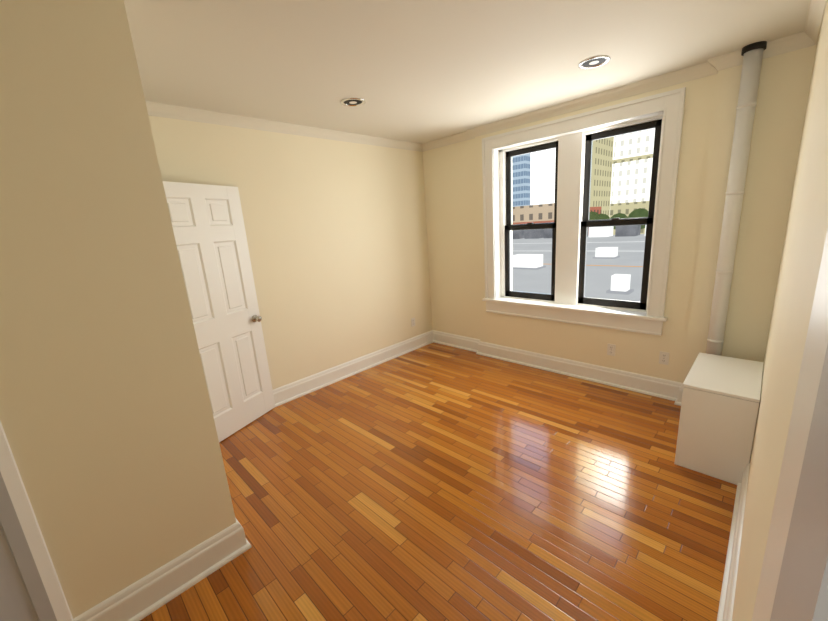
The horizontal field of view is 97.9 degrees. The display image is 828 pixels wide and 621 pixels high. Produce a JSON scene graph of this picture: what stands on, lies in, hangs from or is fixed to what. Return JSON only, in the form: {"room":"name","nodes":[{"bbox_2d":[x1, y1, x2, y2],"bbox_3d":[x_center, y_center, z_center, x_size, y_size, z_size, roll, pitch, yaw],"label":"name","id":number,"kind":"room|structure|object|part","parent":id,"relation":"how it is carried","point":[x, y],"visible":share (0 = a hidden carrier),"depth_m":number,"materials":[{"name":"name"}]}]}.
{"room":"empty apartment room","nodes":[
{"label":"empty apartment room","id":0,"kind":"room"},
{"bbox_2d":[0,0,235,618],"bbox_3d":[-2.001,0.077,1.692,1.453,2.600,1.500,9,19,44],"label":"wall","id":1,"kind":"structure","parent":0,"point":[107,420],"depth_m":1.40,"materials":[{"name":"beige paint"}]},
{"bbox_2d":[0,421,73,620],"bbox_3d":[-1.521,0.402,1.140,0.070,2.160,0.275,9,19,44],"label":"door frame","id":2,"kind":"structure","parent":1,"relation":"attached to","point":[23,595],"depth_m":1.32,"materials":[{"name":"white wood"}]},
{"bbox_2d":[73,517,246,620],"bbox_3d":[-1.329,1.225,1.944,0.620,0.166,0.747,9,19,44],"label":"baseboard","id":3,"kind":"structure","parent":1,"relation":"attached to","point":[139,596],"depth_m":1.69,"materials":[{"name":"white wood"}]},
{"bbox_2d":[163,181,274,441],"bbox_3d":[-1.556,0.041,2.913,0.115,2.032,0.775,2,15,25],"label":"door","id":4,"kind":"structure","parent":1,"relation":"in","point":[207,221],"depth_m":2.95,"materials":[{"name":"white wood"}]},
{"bbox_2d":[148,115,432,389],"bbox_3d":[-1.443,-0.365,3.393,0.200,2.600,5.196,9,19,44],"label":"wall","id":5,"kind":"structure","parent":0,"point":[336,234],"depth_m":3.71,"materials":[{"name":"beige paint"}]},
{"bbox_2d":[411,317,414,326],"bbox_3d":[-0.009,0.155,4.812,0.008,0.115,0.070,9,19,44],"label":"electrical outlet","id":6,"kind":"object","parent":5,"relation":"attached to","point":[412,321],"visible":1,"depth_m":4.80,"materials":[{"name":"plastic"}]},
{"bbox_2d":[140,342,736,620],"bbox_3d":[-0.079,1.160,2.476,3.965,0.120,5.196,9,19,44],"label":"floor","id":7,"kind":"structure","parent":0,"point":[433,481],"depth_m":2.12,"materials":[{"name":"brown wood"}]},
{"bbox_2d":[128,537,251,620],"bbox_3d":[-1.313,1.293,1.960,0.636,0.024,0.763,9,19,44],"label":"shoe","id":8,"kind":"object","parent":7,"relation":"on","point":[183,588],"visible":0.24,"depth_m":1.75,"materials":[{"name":"white wood"}]},
{"bbox_2d":[275,340,680,406],"bbox_3d":[0.487,0.847,3.316,2.896,0.024,2.358,9,19,44],"label":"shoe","id":9,"kind":"object","parent":7,"relation":"on","point":[513,361],"depth_m":3.89,"materials":[{"name":"white wood"}]},
{"bbox_2d":[675,353,763,484],"bbox_3d":[2.037,0.678,2.403,0.347,0.568,0.673,9,19,44],"label":"cabinet","id":10,"kind":"object","parent":7,"relation":"on","point":[719,410],"visible":0.96,"depth_m":2.19,"materials":[{"name":"white wood"}]},
{"bbox_2d":[717,483,740,620],"bbox_3d":[1.567,1.138,1.781,0.016,0.024,1.018,9,19,44],"label":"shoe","id":11,"kind":"object","parent":7,"relation":"on","point":[725,577],"depth_m":1.68,"materials":[{"name":"white wood"}]},
{"bbox_2d":[706,41,766,355],"bbox_3d":[2.264,-0.432,2.606,0.134,2.600,0.134,9,19,44],"label":"riser pipe","id":12,"kind":"object","parent":7,"relation":"on","point":[752,54],"visible":0.81,"depth_m":2.48,"materials":[{"name":"silver metal"}]},
{"bbox_2d":[422,138,479,338],"bbox_3d":[0.613,-0.815,4.692,0.838,2.600,0.360,9,19,44],"label":"wall","id":13,"kind":"structure","parent":0,"point":[450,195],"depth_m":4.54,"materials":[{"name":"beige paint"}]},
{"bbox_2d":[124,0,808,143],"bbox_3d":[-0.261,-1.495,1.845,3.965,0.150,5.196,9,19,44],"label":"ceiling","id":14,"kind":"structure","parent":0,"point":[420,71],"depth_m":2.11,"materials":[{"name":"paint"}]},
{"bbox_2d":[341,98,364,106],"bbox_3d":[-0.478,-1.633,2.831,0.194,0.008,0.194,9,19,44],"label":"recessed light","id":15,"kind":"object","parent":14,"relation":"in","point":[352,102],"visible":0.96,"depth_m":2.82,"materials":[{"name":"white metal"}]},
{"bbox_2d":[578,55,610,68],"bbox_3d":[1.194,-1.643,2.391,0.194,0.008,0.194,9,19,44],"label":"recessed light","id":16,"kind":"object","parent":14,"relation":"in","point":[594,62],"visible":1,"depth_m":2.38,"materials":[{"name":"white metal"}]},
{"bbox_2d":[475,133,512,343],"bbox_3d":[0.973,-0.749,4.310,0.220,2.600,0.410,9,19,44],"label":"wall","id":17,"kind":"structure","parent":0,"point":[487,327],"depth_m":4.26,"materials":[{"name":"beige paint"}]},
{"bbox_2d":[492,87,667,135],"bbox_3d":[1.526,-1.797,3.426,1.549,0.230,0.410,9,19,44],"label":"wall","id":18,"kind":"structure","parent":0,"point":[639,96],"depth_m":3.15,"materials":[{"name":"beige paint"}]},
{"bbox_2d":[145,0,826,151],"bbox_3d":[-0.310,-1.368,1.816,3.365,0.076,4.636,9,19,44],"label":"crown molding","id":19,"kind":"structure","parent":18,"relation":"attached to","point":[808,37],"depth_m":2.92,"materials":[{"name":"paint"}]},
{"bbox_2d":[495,74,717,382],"bbox_3d":[1.875,-0.603,3.438,2.307,2.600,0.410,9,19,44],"label":"wall","id":20,"kind":"structure","parent":0,"point":[699,104],"depth_m":3.04,"materials":[{"name":"beige paint"}]},
{"bbox_2d":[482,87,685,335],"bbox_3d":[1.517,-0.842,3.576,1.829,1.921,0.310,9,19,44],"label":"window","id":21,"kind":"structure","parent":20,"relation":"in","point":[671,103],"depth_m":3.46,"materials":[{"name":"white wood"}]},
{"bbox_3d":[1.532,0.024,3.736,1.829,0.165,0.185,9,19,44],"label":"window sill apron","id":22,"kind":"part","parent":21,"relation":"part of","materials":[{"name":"white wood"}]},
{"bbox_3d":[1.565,-0.868,3.610,1.443,1.595,0.072,9,19,44],"label":"window sashes","id":23,"kind":"part","parent":21,"relation":"part of","materials":[{"name":"black metal"}]},
{"bbox_2d":[607,344,615,355],"bbox_3d":[1.877,0.374,3.431,0.070,0.115,0.008,9,19,44],"label":"electrical outlet","id":24,"kind":"object","parent":20,"relation":"attached to","point":[611,348],"visible":1,"depth_m":3.43,"materials":[{"name":"plastic"}]},
{"bbox_2d":[659,351,668,364],"bbox_3d":[2.177,0.415,3.139,0.070,0.115,0.008,9,19,44],"label":"electrical outlet","id":25,"kind":"object","parent":20,"relation":"attached to","point":[664,358],"visible":1,"depth_m":3.14,"materials":[{"name":"plastic"}]},
{"bbox_2d":[683,45,816,382],"bbox_3d":[2.370,-0.447,2.636,0.458,2.600,0.066,9,19,44],"label":"wall","id":26,"kind":"structure","parent":0,"point":[782,96],"depth_m":2.52,"materials":[{"name":"beige paint"}]},
{"bbox_2d":[273,330,751,620],"bbox_3d":[0.378,0.880,2.902,3.365,0.166,3.136,9,19,44],"label":"baseboard","id":27,"kind":"structure","parent":26,"relation":"attached to","point":[669,388],"depth_m":3.71,"materials":[{"name":"white wood"}]},
{"bbox_2d":[732,0,827,620],"bbox_3d":[1.103,0.045,0.931,0.200,2.600,5.196,9,19,44],"label":"wall","id":28,"kind":"structure","parent":0,"point":[804,241],"depth_m":0.92,"materials":[{"name":"beige paint"}]},
{"bbox_2d":[752,228,827,620],"bbox_3d":[0.344,0.456,0.374,0.019,2.160,0.400,9,19,44],"label":"door frame","id":29,"kind":"structure","parent":28,"relation":"attached to","point":[801,594],"depth_m":0.30,"materials":[{"name":"white wood"}]},
{"label":"outside","id":30,"kind":"structure","parent":0,"visible":0},
{"bbox_2d":[512,128,654,301],"bbox_3d":[25.749,-72.102,90.666,155.000,122.000,181.400,9,19,44],"label":"city","id":31,"kind":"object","parent":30,"point":[633,173],"depth_m":60.17}
]}

